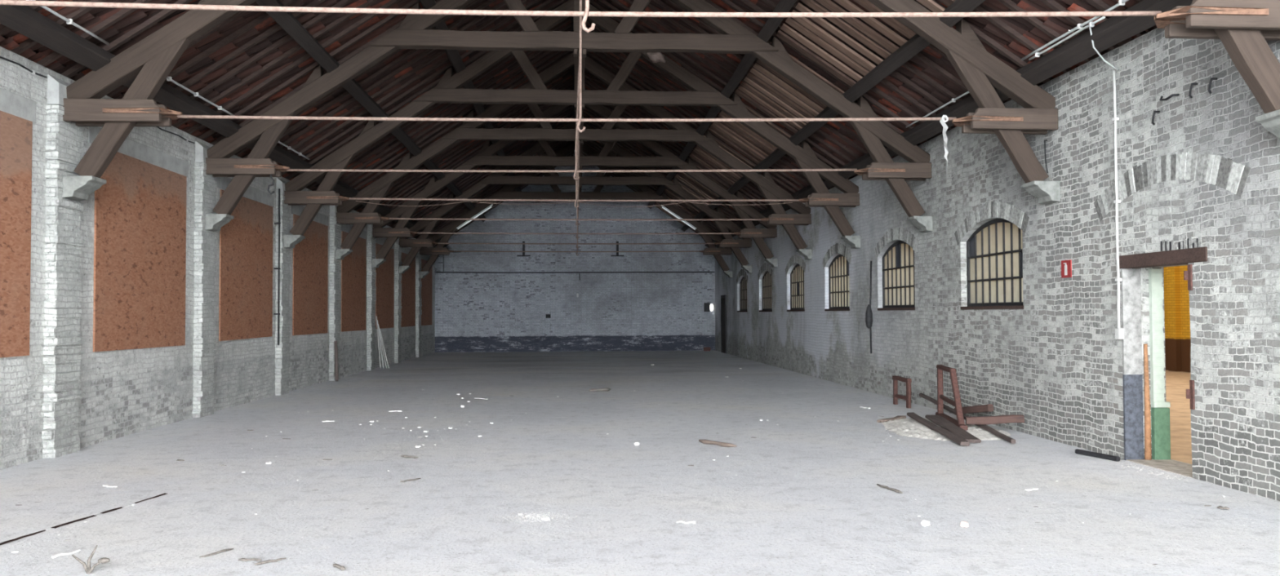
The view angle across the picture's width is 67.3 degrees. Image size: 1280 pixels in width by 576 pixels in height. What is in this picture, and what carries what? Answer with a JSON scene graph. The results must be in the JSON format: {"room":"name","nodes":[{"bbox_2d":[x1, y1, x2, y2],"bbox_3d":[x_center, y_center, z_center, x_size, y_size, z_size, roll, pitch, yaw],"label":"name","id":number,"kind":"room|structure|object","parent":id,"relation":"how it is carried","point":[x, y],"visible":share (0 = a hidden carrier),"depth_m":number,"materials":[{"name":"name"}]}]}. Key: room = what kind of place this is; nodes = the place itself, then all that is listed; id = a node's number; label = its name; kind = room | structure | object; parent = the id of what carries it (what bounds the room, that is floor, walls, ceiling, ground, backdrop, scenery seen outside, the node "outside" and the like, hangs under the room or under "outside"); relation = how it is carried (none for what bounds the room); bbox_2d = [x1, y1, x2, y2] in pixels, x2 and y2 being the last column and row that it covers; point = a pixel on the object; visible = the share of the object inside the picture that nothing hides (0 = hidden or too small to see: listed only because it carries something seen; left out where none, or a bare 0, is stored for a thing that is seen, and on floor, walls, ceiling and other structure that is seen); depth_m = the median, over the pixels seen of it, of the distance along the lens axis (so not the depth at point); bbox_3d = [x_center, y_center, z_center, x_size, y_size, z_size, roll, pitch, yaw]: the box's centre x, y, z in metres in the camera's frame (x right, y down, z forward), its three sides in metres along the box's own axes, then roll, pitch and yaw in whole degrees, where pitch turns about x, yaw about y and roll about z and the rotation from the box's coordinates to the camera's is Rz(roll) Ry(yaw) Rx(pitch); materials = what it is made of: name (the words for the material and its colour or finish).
{"room":"warehouse","nodes":[
{"label":"warehouse","id":0,"kind":"room"},
{"bbox_2d":[0,46,435,470],"bbox_3d":[-7.107,-0.017,17.383,0.850,4.606,46.200,0,-2,-4],"label":"wall","id":1,"kind":"structure","parent":0,"point":[64,397],"depth_m":13.29,"materials":[{"name":"brick"}]},
{"bbox_2d":[0,111,32,357],"bbox_3d":[-6.582,-0.579,9.117,0.022,2.570,2.810,0,-2,-4],"label":"panel","id":2,"kind":"object","parent":1,"relation":"attached to","point":[15,132],"visible":1,"depth_m":10.22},
{"bbox_2d":[0,56,47,78],"bbox_3d":[-6.596,-2.420,9.260,0.028,0.057,3.201,0,-2,-4],"label":"cable","id":3,"kind":"object","parent":1,"relation":"attached to","point":[33,72],"visible":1,"depth_m":10.42,"materials":[{"name":"black metal"}]},
{"bbox_2d":[93,151,186,351],"bbox_3d":[-6.854,-0.457,13.306,0.022,2.588,2.750,0,-2,-4],"label":"panel","id":4,"kind":"object","parent":1,"relation":"attached to","point":[140,223],"visible":0.86,"depth_m":13.13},
{"bbox_2d":[155,126,195,143],"bbox_3d":[-6.856,-2.313,13.275,0.028,0.057,3.551,0,-2,-4],"label":"cable","id":5,"kind":"object","parent":1,"relation":"attached to","point":[158,127],"visible":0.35,"depth_m":14.37,"materials":[{"name":"black metal"}]},
{"bbox_2d":[218,189,273,341],"bbox_3d":[-7.125,-0.353,17.486,0.022,2.555,2.750,0,-2,-4],"label":"panel","id":6,"kind":"object","parent":1,"relation":"attached to","point":[246,242],"visible":1,"depth_m":17.39,"materials":[{"name":"brown wood"}]},
{"bbox_2d":[273,188,280,345],"bbox_3d":[-7.184,-0.420,19.039,0.112,3.100,0.052,0,-2,-4],"label":"drain pipe","id":7,"kind":"object","parent":1,"relation":"attached to","point":[278,223],"visible":1,"depth_m":19.03,"materials":[{"name":"black metal"}]},
{"bbox_2d":[292,213,328,335],"bbox_3d":[-7.395,-0.242,21.646,0.022,2.568,2.770,0,-2,-4],"label":"panel","id":8,"kind":"object","parent":1,"relation":"attached to","point":[310,255],"visible":0.93,"depth_m":21.54,"materials":[{"name":"brown wood"}]},
{"bbox_2d":[341,231,366,332],"bbox_3d":[-7.665,-0.132,25.805,0.022,2.568,2.770,0,-2,-4],"label":"panel","id":9,"kind":"object","parent":1,"relation":"attached to","point":[353,266],"visible":0.93,"depth_m":25.79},
{"bbox_2d":[375,243,394,328],"bbox_3d":[-7.934,-0.021,29.935,0.022,2.555,2.750,0,-2,-4],"label":"panel","id":10,"kind":"object","parent":1,"relation":"attached to","point":[384,281],"visible":0.79,"depth_m":29.96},
{"bbox_2d":[400,252,415,327],"bbox_3d":[-8.202,0.089,34.075,0.022,2.555,2.750,0,-2,-4],"label":"panel","id":11,"kind":"object","parent":1,"relation":"attached to","point":[408,277],"visible":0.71,"depth_m":34.02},
{"bbox_2d":[421,258,431,325],"bbox_3d":[-8.468,0.198,38.165,0.022,2.564,2.750,0,-2,-4],"label":"panel","id":12,"kind":"object","parent":1,"relation":"attached to","point":[426,289],"visible":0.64,"depth_m":38.07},
{"bbox_2d":[62,0,1058,183],"bbox_3d":[-0.761,-3.724,11.598,11.861,4.979,0.394,0,-2,-4],"label":"roof truss","id":13,"kind":"object","parent":1,"relation":"attached to","point":[153,58],"visible":0.99,"depth_m":11.45,"materials":[{"name":"brown wood"}]},
{"bbox_2d":[939,115,948,177],"bbox_3d":[3.735,-1.739,11.776,0.110,0.770,0.056,0,-2,-4],"label":"tape","id":14,"kind":"object","parent":13,"relation":"hanging from","point":[942,121],"visible":1,"depth_m":11.78,"materials":[{"name":"plastic"}]},
{"bbox_2d":[204,0,931,217],"bbox_3d":[-1.034,-3.611,15.808,11.860,4.979,0.394,0,-2,-4],"label":"roof truss","id":15,"kind":"object","parent":1,"relation":"attached to","point":[415,32],"visible":0.98,"depth_m":15.71,"materials":[{"name":"brown wood"}]},
{"bbox_2d":[267,174,275,195],"bbox_3d":[-5.864,-1.658,15.292,0.109,0.352,0.028,0,-2,-4],"label":"iron hook","id":16,"kind":"object","parent":15,"relation":"hanging from","point":[271,177],"visible":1,"depth_m":15.28,"materials":[{"name":"metal"}]},
{"bbox_2d":[255,0,485,222],"bbox_3d":[-5.265,-3.467,19.965,0.280,0.280,41.430,0,-2,-4],"label":"purlin","id":17,"kind":"object","parent":15,"relation":"attached to","point":[286,20],"visible":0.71,"depth_m":15.34,"materials":[{"name":"wood"}]},
{"bbox_2d":[681,0,986,231],"bbox_3d":[3.221,-3.084,20.506,0.261,0.266,41.430,0,-2,-4],"label":"purlin","id":18,"kind":"object","parent":15,"relation":"attached to","point":[917,43],"visible":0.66,"depth_m":14.76,"materials":[{"name":"wood"}]},
{"bbox_2d":[284,0,859,236],"bbox_3d":[-1.299,-3.503,19.878,11.862,4.980,0.394,0,-2,-4],"label":"roof truss","id":19,"kind":"object","parent":1,"relation":"attached to","point":[448,90],"visible":0.91,"depth_m":19.79,"materials":[{"name":"brown wood"}]},
{"bbox_2d":[0,4,448,247],"bbox_3d":[-6.826,-2.414,19.836,0.299,0.289,41.430,0,-2,-4],"label":"purlin","id":20,"kind":"object","parent":19,"relation":"attached to","point":[26,21],"visible":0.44,"depth_m":11.04,"materials":[{"name":"brown wood"}]},
{"bbox_2d":[27,0,109,45],"bbox_3d":[-5.954,-2.872,8.637,0.056,0.056,4.850,0,-2,-4],"label":"conduit","id":21,"kind":"object","parent":20,"relation":"attached to","point":[68,21],"visible":0.82,"depth_m":10.21,"materials":[{"name":"metal"}]},
{"bbox_2d":[166,76,235,115],"bbox_3d":[-6.265,-2.744,13.425,0.056,0.056,3.650,0,-2,-4],"label":"conduit","id":22,"kind":"object","parent":20,"relation":"attached to","point":[168,78],"visible":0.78,"depth_m":13.59,"materials":[{"name":"metal"}]},
{"bbox_2d":[277,141,309,159],"bbox_3d":[-6.532,-2.635,17.540,0.056,0.056,3.500,0,-2,-4],"label":"conduit","id":23,"kind":"object","parent":20,"relation":"attached to","point":[279,142],"visible":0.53,"depth_m":18.19,"materials":[{"name":"metal"}]},
{"bbox_2d":[355,200,792,207],"bbox_3d":[-1.294,-1.732,19.860,9.001,0.110,0.010,0,-2,-4],"label":"cable","id":24,"kind":"object","parent":19,"relation":"hanging from","point":[356,201],"visible":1,"depth_m":19.85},
{"bbox_2d":[646,52,665,62],"bbox_3d":[0.330,-4.804,19.893,0.399,0.309,0.234,0,-2,-4],"label":"scrap","id":25,"kind":"object","parent":19,"relation":"attached to","point":[655,57],"visible":0.84,"depth_m":19.83,"materials":[{"name":"grey"}]},
{"bbox_2d":[335,52,811,249],"bbox_3d":[-1.569,-3.392,24.028,11.862,4.979,0.394,0,-2,-4],"label":"roof truss","id":26,"kind":"object","parent":1,"relation":"attached to","point":[468,131],"visible":0.82,"depth_m":23.95,"materials":[{"name":"brown wood"}]},
{"bbox_2d":[419,0,521,191],"bbox_3d":[-3.720,-4.511,20.093,0.279,0.277,41.430,0,-2,-4],"label":"purlin","id":27,"kind":"object","parent":26,"relation":"attached to","point":[453,55],"visible":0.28,"depth_m":19.17,"materials":[{"name":"wood"}]},
{"bbox_2d":[372,104,777,258],"bbox_3d":[-1.838,-3.281,28.187,11.860,4.978,0.394,0,-2,-4],"label":"roof truss","id":28,"kind":"object","parent":1,"relation":"attached to","point":[485,157],"visible":0.89,"depth_m":28.10,"materials":[{"name":"brown wood"}]},
{"bbox_2d":[399,121,751,266],"bbox_3d":[-2.106,-3.172,32.297,11.861,4.979,0.394,0,-2,-4],"label":"roof truss","id":29,"kind":"object","parent":1,"relation":"attached to","point":[495,178],"visible":0.82,"depth_m":32.20,"materials":[{"name":"brown wood"}]},
{"bbox_2d":[419,142,732,271],"bbox_3d":[-2.372,-3.062,36.417,11.860,4.980,0.394,0,-2,-4],"label":"roof truss","id":30,"kind":"object","parent":1,"relation":"attached to","point":[506,193],"visible":0.73,"depth_m":36.34,"materials":[{"name":"brown wood"}]},
{"bbox_2d":[456,204,493,229],"bbox_3d":[-6.212,-2.679,36.138,1.368,0.965,0.080,0,-2,-4],"label":"lamp","id":31,"kind":"object","parent":30,"relation":"hanging from","point":[491,205],"visible":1,"depth_m":36.11,"materials":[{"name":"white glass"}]},
{"bbox_2d":[573,16,574,84],"bbox_3d":[-1.332,-6.100,20.291,0.176,0.255,41.430,0,-2,-4],"label":"ridge beam","id":32,"kind":"structure","parent":30,"relation":"on","point":[573,16],"depth_m":25.51,"materials":[{"name":"wood"}]},
{"bbox_2d":[661,205,696,229],"bbox_3d":[1.472,-2.696,36.637,1.368,0.965,0.080,0,-2,-4],"label":"lamp","id":33,"kind":"object","parent":30,"relation":"hanging from","point":[663,206],"visible":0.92,"depth_m":36.61,"materials":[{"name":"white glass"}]},
{"bbox_2d":[0,0,573,247],"bbox_3d":[-4.726,-4.152,20.204,6.540,4.384,41.700,0,-2,-4],"label":"ceiling","id":34,"kind":"structure","parent":0,"point":[246,64],"depth_m":16.17,"materials":[{"name":"wood"}]},
{"bbox_2d":[569,16,574,142],"bbox_3d":[-1.345,-6.447,20.485,0.700,0.300,41.700,0,-2,-4],"label":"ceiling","id":35,"kind":"structure","parent":0,"point":[571,17],"depth_m":28.08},
{"bbox_2d":[434,150,715,352],"bbox_3d":[-2.670,-1.543,41.044,12.840,8.872,0.350,0,-2,-4],"label":"wall","id":36,"kind":"structure","parent":0,"point":[642,311],"depth_m":40.84,"materials":[{"name":"brick"}]},
{"bbox_2d":[516,241,530,256],"bbox_3d":[-4.922,-1.657,40.695,0.560,0.640,0.060,0,-2,-4],"label":"wall bracket","id":37,"kind":"object","parent":36,"relation":"attached to","point":[523,245],"visible":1,"depth_m":40.66,"materials":[{"name":"black metal"}]},
{"bbox_2d":[435,271,715,273],"bbox_3d":[-2.687,-0.663,40.794,11.790,0.068,0.056,0,-2,-4],"label":"pipe","id":38,"kind":"object","parent":36,"relation":"attached to","point":[436,272],"visible":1,"depth_m":40.73,"materials":[{"name":"black metal"}]},
{"bbox_2d":[610,241,623,256],"bbox_3d":[-0.961,-1.666,40.953,0.560,0.640,0.060,0,-2,-4],"label":"wall bracket","id":39,"kind":"object","parent":36,"relation":"attached to","point":[617,246],"visible":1,"depth_m":40.92,"materials":[{"name":"black metal"}]},
{"bbox_2d":[703,302,715,311],"bbox_3d":[2.976,0.824,41.102,0.465,0.380,0.140,0,-2,-4],"label":"wall lamp","id":40,"kind":"object","parent":36,"relation":"attached to","point":[708,307],"visible":1,"depth_m":41.03,"materials":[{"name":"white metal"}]},
{"bbox_2d":[0,351,1279,575],"bbox_3d":[3.990,2.061,14.239,23.000,0.200,64.000,0,-2,-4],"label":"floor","id":41,"kind":"structure","parent":0,"point":[757,549],"depth_m":8.78,"materials":[{"name":"concrete"}]},
{"bbox_2d":[51,550,79,558],"bbox_3d":[-3.830,1.772,6.415,0.035,0.023,0.188,-1,-2,21],"label":"strip","id":42,"kind":"object","parent":41,"relation":"on","point":[76,551],"visible":1,"depth_m":6.39,"materials":[{"name":"paper"}]},
{"bbox_2d":[0,493,167,545],"bbox_3d":[-5.205,1.798,6.734,1.539,0.020,3.937,0,-2,7],"label":"concrete slab","id":43,"kind":"object","parent":41,"relation":"on","point":[30,517],"visible":1,"depth_m":7.92,"materials":[{"name":"grey concrete"}]},
{"bbox_2d":[71,545,110,573],"bbox_3d":[-3.412,1.689,5.979,0.222,0.177,0.052,0,-2,-4],"label":"weed","id":44,"kind":"object","parent":41,"relation":"on","point":[88,570],"visible":1,"depth_m":5.96,"materials":[{"name":"plant"}]},
{"bbox_2d":[102,484,116,488],"bbox_3d":[-4.932,1.844,8.943,0.153,0.018,0.052,-1,-2,28],"label":"strip","id":45,"kind":"object","parent":41,"relation":"on","point":[106,486],"visible":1,"depth_m":8.92,"materials":[{"name":"paper"}]},
{"bbox_2d":[199,548,233,557],"bbox_3d":[-2.830,1.770,6.426,0.019,0.018,0.261,-1,-2,28],"label":"twig","id":46,"kind":"object","parent":41,"relation":"on","point":[228,549],"visible":1,"depth_m":6.43,"materials":[{"name":"wood"}]},
{"bbox_2d":[238,558,262,561],"bbox_3d":[-2.531,1.764,6.241,0.151,0.020,0.020,0,-2,1],"label":"twig","id":47,"kind":"object","parent":41,"relation":"on","point":[241,559],"visible":1,"depth_m":6.24,"materials":[{"name":"wood"}]},
{"bbox_2d":[253,557,286,564],"bbox_3d":[-2.382,1.762,6.198,0.206,0.020,0.019,1,-2,-43],"label":"twig","id":48,"kind":"object","parent":41,"relation":"on","point":[279,559],"visible":1,"depth_m":6.19,"materials":[{"name":"wood"}]},
{"bbox_2d":[333,341,338,381],"bbox_3d":[-7.221,1.735,22.870,0.079,0.945,0.552,0,-2,-21],"label":"leaning post","id":49,"kind":"object","parent":41,"relation":"on","point":[336,371],"visible":1,"depth_m":22.83,"materials":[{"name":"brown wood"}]},
{"bbox_2d":[333,564,345,570],"bbox_3d":[-1.893,1.752,6.040,0.028,0.025,0.166,1,-2,-44],"label":"stick","id":50,"kind":"object","parent":41,"relation":"on","point":[341,568],"visible":1,"depth_m":6.03,"materials":[{"name":"wood"}]},
{"bbox_2d":[376,315,381,368],"bbox_3d":[-7.626,1.586,28.053,0.031,1.537,0.325,0,-2,9],"label":"strip","id":51,"kind":"object","parent":41,"relation":"on","point":[376,316],"visible":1,"depth_m":28.05,"materials":[{"name":"grey wood"}]},
{"bbox_2d":[377,320,383,368],"bbox_3d":[-7.572,1.646,28.070,0.041,1.419,0.364,-1,-2,15],"label":"strip","id":52,"kind":"object","parent":41,"relation":"on","point":[377,320],"visible":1,"depth_m":28.07,"materials":[{"name":"wood"}]},
{"bbox_2d":[377,324,386,368],"bbox_3d":[-7.527,1.706,28.092,0.047,1.299,0.408,-1,-2,24],"label":"strip","id":53,"kind":"object","parent":41,"relation":"on","point":[378,325],"visible":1,"depth_m":28.09,"materials":[{"name":"grey wood"}]},
{"bbox_2d":[379,328,389,368],"bbox_3d":[-7.474,1.767,28.109,0.038,1.183,0.449,-1,-2,26],"label":"strip","id":54,"kind":"object","parent":41,"relation":"on","point":[380,328],"visible":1,"depth_m":28.09,"materials":[{"name":"grey wood"}]},
{"bbox_2d":[400,455,417,458],"bbox_3d":[-2.571,1.880,10.708,0.243,0.026,0.029,-1,-2,26],"label":"stick","id":55,"kind":"object","parent":41,"relation":"on","point":[406,456],"visible":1,"depth_m":10.69,"materials":[{"name":"wood"}]},
{"bbox_2d":[400,478,420,482],"bbox_3d":[-2.198,1.842,9.211,0.023,0.017,0.242,-1,-2,37],"label":"twig","id":56,"kind":"object","parent":41,"relation":"on","point":[415,478],"visible":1,"depth_m":9.21,"materials":[{"name":"wood"}]},
{"bbox_2d":[541,517,549,520],"bbox_3d":[-0.735,1.792,7.468,0.066,0.020,0.046,-1,-2,23],"label":"chip","id":57,"kind":"object","parent":41,"relation":"on","point":[543,518],"visible":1,"depth_m":7.45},
{"bbox_2d":[588,387,610,391],"bbox_3d":[-0.813,2.088,19.685,0.556,0.071,0.084,1,-2,-38],"label":"stick","id":58,"kind":"object","parent":41,"relation":"on","point":[605,389],"visible":1,"depth_m":19.67,"materials":[{"name":"wood"}]},
{"bbox_2d":[4,378,1279,575],"bbox_3d":[-0.666,1.981,14.428,11.941,0.006,17.994,0,-2,-4],"label":"grit","id":59,"kind":"object","parent":41,"relation":"on","point":[519,517],"visible":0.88,"depth_m":7.87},
{"bbox_2d":[676,520,696,524],"bbox_3d":[0.351,1.780,7.303,0.146,0.024,0.031,-1,-2,12],"label":"strip","id":60,"kind":"object","parent":41,"relation":"on","point":[677,522],"visible":1,"depth_m":7.29,"materials":[{"name":"paper"}]},
{"bbox_2d":[703,347,710,351],"bbox_3d":[2.830,2.581,40.584,0.280,0.160,0.180,0,-2,-4],"label":"brick","id":61,"kind":"object","parent":41,"relation":"on","point":[704,348],"visible":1,"depth_m":40.49,"materials":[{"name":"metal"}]},
{"bbox_2d":[698,440,737,447],"bbox_3d":[0.925,1.877,11.607,0.064,0.050,0.657,1,-2,-38],"label":"stick","id":62,"kind":"object","parent":41,"relation":"on","point":[704,442],"visible":1,"depth_m":11.57,"materials":[{"name":"brown wood"}]},
{"bbox_2d":[876,484,902,493],"bbox_3d":[2.248,1.807,8.654,0.042,0.023,0.438,0,-2,-15],"label":"stick","id":63,"kind":"object","parent":41,"relation":"on","point":[878,485],"visible":1,"depth_m":8.62,"materials":[{"name":"wood"}]},
{"bbox_2d":[892,375,911,408],"bbox_3d":[4.468,1.766,16.413,0.075,0.501,0.780,0,-2,-4],"label":"trestle","id":64,"kind":"object","parent":41,"relation":"on","point":[895,396],"visible":1,"depth_m":16.32,"materials":[{"name":"wood"}]},
{"bbox_2d":[920,520,929,526],"bbox_3d":[2.136,1.760,7.187,0.073,0.047,0.062,0,-2,-4],"label":"stone","id":65,"kind":"object","parent":41,"relation":"on","point":[924,523],"visible":1,"depth_m":7.17,"materials":[{"name":"white stone"}]},
{"bbox_2d":[880,417,1011,440],"bbox_3d":[4.077,1.885,13.196,1.500,0.105,2.700,0,-2,-4],"label":"rubble heap","id":66,"kind":"object","parent":41,"relation":"on","point":[912,428],"visible":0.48,"depth_m":12.61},
{"bbox_2d":[876,415,906,422],"bbox_3d":[3.671,1.911,14.029,0.527,0.074,0.107,1,-2,-34],"label":"scrap","id":67,"kind":"object","parent":66,"relation":"on","point":[898,417],"visible":0.98,"depth_m":14.00,"materials":[{"name":"wood"}]},
{"bbox_2d":[906,412,969,446],"bbox_3d":[3.858,1.825,12.567,0.122,0.164,2.297,0,-2,0],"label":"plank","id":68,"kind":"object","parent":66,"relation":"on","point":[949,435],"visible":1,"depth_m":12.30,"materials":[{"name":"wood"}]},
{"bbox_2d":[935,364,968,431],"bbox_3d":[4.334,1.499,13.423,0.105,0.777,1.730,0,-2,7],"label":"trestle","id":69,"kind":"object","parent":66,"relation":"on","point":[960,423],"visible":0.89,"depth_m":13.20,"materials":[{"name":"wood"}]},
{"bbox_2d":[924,414,981,443],"bbox_3d":[4.058,1.825,12.540,0.212,0.155,1.760,0,-2,1],"label":"plank","id":70,"kind":"object","parent":66,"relation":"on","point":[939,420],"visible":0.86,"depth_m":12.40,"materials":[{"name":"wood"}]},
{"bbox_2d":[960,521,968,527],"bbox_3d":[2.415,1.759,7.156,0.063,0.044,0.056,-1,-2,25],"label":"stone","id":71,"kind":"object","parent":41,"relation":"on","point":[963,524],"visible":1,"depth_m":7.14,"materials":[{"name":"stone"}]},
{"bbox_2d":[919,393,1016,444],"bbox_3d":[4.553,1.801,13.675,0.068,0.270,4.128,0,-2,1],"label":"rail","id":72,"kind":"object","parent":41,"relation":"on","point":[987,428],"visible":0.72,"depth_m":12.59,"materials":[{"name":"brown wood"}]},
{"bbox_2d":[964,414,1024,425],"bbox_3d":[4.647,1.728,12.603,0.726,0.139,0.115,0,-2,9],"label":"beam","id":73,"kind":"structure","parent":72,"relation":"on","point":[1006,419],"depth_m":12.56,"materials":[{"name":"wood"}]},
{"bbox_2d":[954,404,993,415],"bbox_3d":[4.795,1.752,13.842,0.101,0.233,0.841,0,-2,-15],"label":"beam","id":74,"kind":"structure","parent":41,"relation":"on","point":[989,407],"depth_m":13.66,"materials":[{"name":"wood"}]},
{"bbox_2d":[1025,488,1038,491],"bbox_3d":[3.503,1.804,8.605,0.124,0.020,0.036,0,-2,-18],"label":"strip","id":75,"kind":"object","parent":41,"relation":"on","point":[1033,489],"visible":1,"depth_m":8.59,"materials":[{"name":"paper"}]},
{"bbox_2d":[1075,448,1119,461],"bbox_3d":[5.002,1.829,10.526,0.052,0.051,0.606,0,-2,-17],"label":"bar","id":76,"kind":"object","parent":41,"relation":"on","point":[1091,454],"visible":1,"depth_m":10.49,"materials":[{"name":"metal"}]},
{"bbox_2d":[1217,506,1230,510],"bbox_3d":[4.701,1.772,7.746,0.087,0.024,0.025,-2,-2,42],"label":"stick","id":77,"kind":"object","parent":41,"relation":"on","point":[1219,507],"visible":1,"depth_m":7.74,"materials":[{"name":"wood"}]},
{"bbox_2d":[582,0,1157,245],"bbox_3d":[2.054,-4.167,20.644,6.540,4.384,41.700,0,-2,-4],"label":"ceiling","id":78,"kind":"structure","parent":0,"point":[839,51],"depth_m":16.61,"materials":[{"name":"wood"}]},
{"bbox_2d":[647,0,796,208],"bbox_3d":[1.770,-4.051,20.438,0.278,0.278,41.430,0,-2,-4],"label":"purlin","id":79,"kind":"object","parent":78,"relation":"attached to","point":[772,24],"visible":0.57,"depth_m":18.21,"materials":[{"name":"wood"}]},
{"bbox_2d":[715,27,1279,502],"bbox_3d":[4.746,-0.062,18.805,0.790,4.680,44.900,0,-2,-4],"label":"wall","id":80,"kind":"structure","parent":0,"point":[1208,166],"depth_m":11.24,"materials":[{"name":"brick"}]},
{"bbox_2d":[0,0,1279,120],"bbox_3d":[-0.492,-3.835,7.438,11.860,4.981,0.394,0,-2,-4],"label":"roof truss","id":81,"kind":"object","parent":80,"relation":"attached to","point":[1243,27],"visible":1,"depth_m":7.56,"materials":[{"name":"brown wood"}]},
{"bbox_2d":[704,0,1192,248],"bbox_3d":[4.250,-2.395,20.554,0.294,0.290,41.430,0,-2,-4],"label":"purlin","id":82,"kind":"object","parent":81,"relation":"attached to","point":[1113,30],"visible":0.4,"depth_m":11.04,"materials":[{"name":"brown wood"}]},
{"bbox_2d":[906,91,969,128],"bbox_3d":[4.516,-2.706,14.149,0.052,0.052,3.500,0,-2,-4],"label":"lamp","id":83,"kind":"object","parent":82,"relation":"attached to","point":[967,92],"visible":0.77,"depth_m":14.28,"materials":[{"name":"plastic"}]},
{"bbox_2d":[1028,16,1105,60],"bbox_3d":[4.733,-2.771,10.732,0.050,0.050,1.650,0,-2,-4],"label":"lamp","id":84,"kind":"object","parent":82,"relation":"attached to","point":[1091,24],"visible":1,"depth_m":10.61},
{"bbox_2d":[1021,0,1128,60],"bbox_3d":[4.782,-2.840,10.135,0.056,0.056,3.250,0,-2,-4],"label":"conduit","id":85,"kind":"object","parent":82,"relation":"attached to","point":[1121,2],"visible":0.95,"depth_m":10.48,"materials":[{"name":"plastic"}]},
{"bbox_2d":[1088,26,1119,70],"bbox_3d":[4.968,-2.571,10.316,0.502,0.424,0.044,1,-2,-30],"label":"cable","id":86,"kind":"object","parent":82,"relation":"hanging from","point":[1090,28],"visible":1,"depth_m":10.30,"materials":[{"name":"plastic"}]},
{"bbox_2d":[720,294,727,353],"bbox_3d":[3.361,1.444,38.524,0.056,2.320,1.200,0,-2,-4],"label":"door","id":87,"kind":"structure","parent":80,"relation":"in","point":[723,298],"depth_m":38.49,"materials":[{"name":"black metal"}]},
{"bbox_2d":[737,276,747,311],"bbox_3d":[3.727,0.212,34.440,0.158,1.295,2.100,0,-2,-4],"label":"window","id":88,"kind":"structure","parent":80,"relation":"in","point":[743,285],"depth_m":34.88,"materials":[{"name":"glass"}]},
{"bbox_2d":[759,271,772,311],"bbox_3d":[4.003,0.099,30.181,0.158,1.295,2.100,0,-2,-4],"label":"window","id":89,"kind":"structure","parent":80,"relation":"in","point":[766,281],"depth_m":30.41,"materials":[{"name":"glass"}]},
{"bbox_2d":[786,263,804,311],"bbox_3d":[4.273,-0.012,26.021,0.158,1.295,2.100,0,-2,-4],"label":"window","id":90,"kind":"structure","parent":80,"relation":"in","point":[797,275],"depth_m":26.24,"materials":[{"name":"glass"}]},
{"bbox_2d":[824,254,849,311],"bbox_3d":[4.542,-0.123,21.881,0.158,1.295,2.100,0,-2,-4],"label":"window","id":91,"kind":"structure","parent":80,"relation":"in","point":[838,268],"depth_m":22.06,"materials":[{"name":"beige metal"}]},
{"bbox_2d":[865,261,872,353],"bbox_3d":[4.579,0.385,19.233,0.150,1.851,0.150,0,-2,-4],"label":"hanging cable","id":92,"kind":"object","parent":80,"relation":"hanging from","point":[868,314],"visible":1,"depth_m":19.21,"materials":[{"name":"black metal"}]},
{"bbox_2d":[865,304,872,328],"bbox_3d":[4.579,0.570,19.229,0.150,0.480,0.150,0,-2,-4],"label":"switch","id":93,"kind":"object","parent":92,"relation":"attached to","point":[868,314],"depth_m":19.18,"materials":[{"name":"black metal"}]},
{"bbox_2d":[877,240,915,311],"bbox_3d":[4.803,-0.230,17.851,0.158,1.295,2.100,0,-2,-4],"label":"window","id":94,"kind":"structure","parent":80,"relation":"in","point":[898,260],"depth_m":17.97,"materials":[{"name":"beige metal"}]},
{"bbox_2d":[960,218,1023,310],"bbox_3d":[5.069,-0.339,13.761,0.158,1.295,2.100,0,-2,-4],"label":"window","id":95,"kind":"structure","parent":80,"relation":"in","point":[994,251],"depth_m":13.77,"materials":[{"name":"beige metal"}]},
{"bbox_2d":[1044,139,1048,173],"bbox_3d":[5.091,-1.646,12.023,0.053,0.429,0.075,0,-2,-4],"label":"wire","id":96,"kind":"object","parent":80,"relation":"attached to","point":[1046,140],"visible":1,"depth_m":12.03,"materials":[{"name":"black metal"}]},
{"bbox_2d":[1061,259,1071,278],"bbox_3d":[5.132,-0.230,11.577,0.016,0.210,0.230,0,-2,-4],"label":"fire extinguisher sign","id":97,"kind":"object","parent":80,"relation":"attached to","point":[1066,265],"visible":1,"depth_m":11.56,"materials":[{"name":"red plastic"}]},
{"bbox_2d":[1112,70,1124,339],"bbox_3d":[5.184,-0.910,10.445,0.055,2.930,0.090,0,-2,-4],"label":"conduit","id":98,"kind":"object","parent":80,"relation":"attached to","point":[1119,332],"visible":1,"depth_m":10.44,"materials":[{"name":"white plastic"}]},
{"bbox_2d":[1151,111,1159,125],"bbox_3d":[5.230,-1.724,9.750,0.091,0.139,0.066,0,-2,-4],"label":"iron hook","id":99,"kind":"object","parent":80,"relation":"attached to","point":[1154,112],"visible":1,"depth_m":9.73,"materials":[{"name":"metal"}]},
{"bbox_2d":[1119,236,1207,479],"bbox_3d":[5.485,0.701,9.740,0.534,2.370,1.520,0,-2,-4],"label":"doorway","id":100,"kind":"structure","parent":80,"relation":"in","point":[1158,420],"depth_m":10.35,"materials":[{"name":"paint"}]},
{"bbox_2d":[1159,93,1178,100],"bbox_3d":[5.224,-1.893,9.516,0.062,0.066,0.241,0,-2,-15],"label":"iron hook","id":101,"kind":"object","parent":80,"relation":"attached to","point":[1172,95],"visible":1,"depth_m":9.48,"materials":[{"name":"metal"}]},
{"bbox_2d":[1188,83,1198,98],"bbox_3d":[5.268,-1.880,9.155,0.091,0.139,0.066,0,-2,-4],"label":"iron hook","id":102,"kind":"object","parent":80,"relation":"attached to","point":[1192,84],"visible":1,"depth_m":9.14,"materials":[{"name":"metal"}]},
{"bbox_2d":[1208,77,1217,93],"bbox_3d":[5.286,-1.867,8.876,0.091,0.139,0.066,0,-2,-4],"label":"iron hook","id":103,"kind":"object","parent":80,"relation":"attached to","point":[1211,78],"visible":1,"depth_m":8.85,"materials":[{"name":"metal"}]},
{"bbox_2d":[1163,265,1191,372],"bbox_3d":[14.862,-0.430,20.023,0.540,5.400,54.000,0,-2,-4],"label":"wall","id":104,"kind":"structure","parent":0,"point":[1176,294],"depth_m":25.58,"materials":[{"name":"paint"}]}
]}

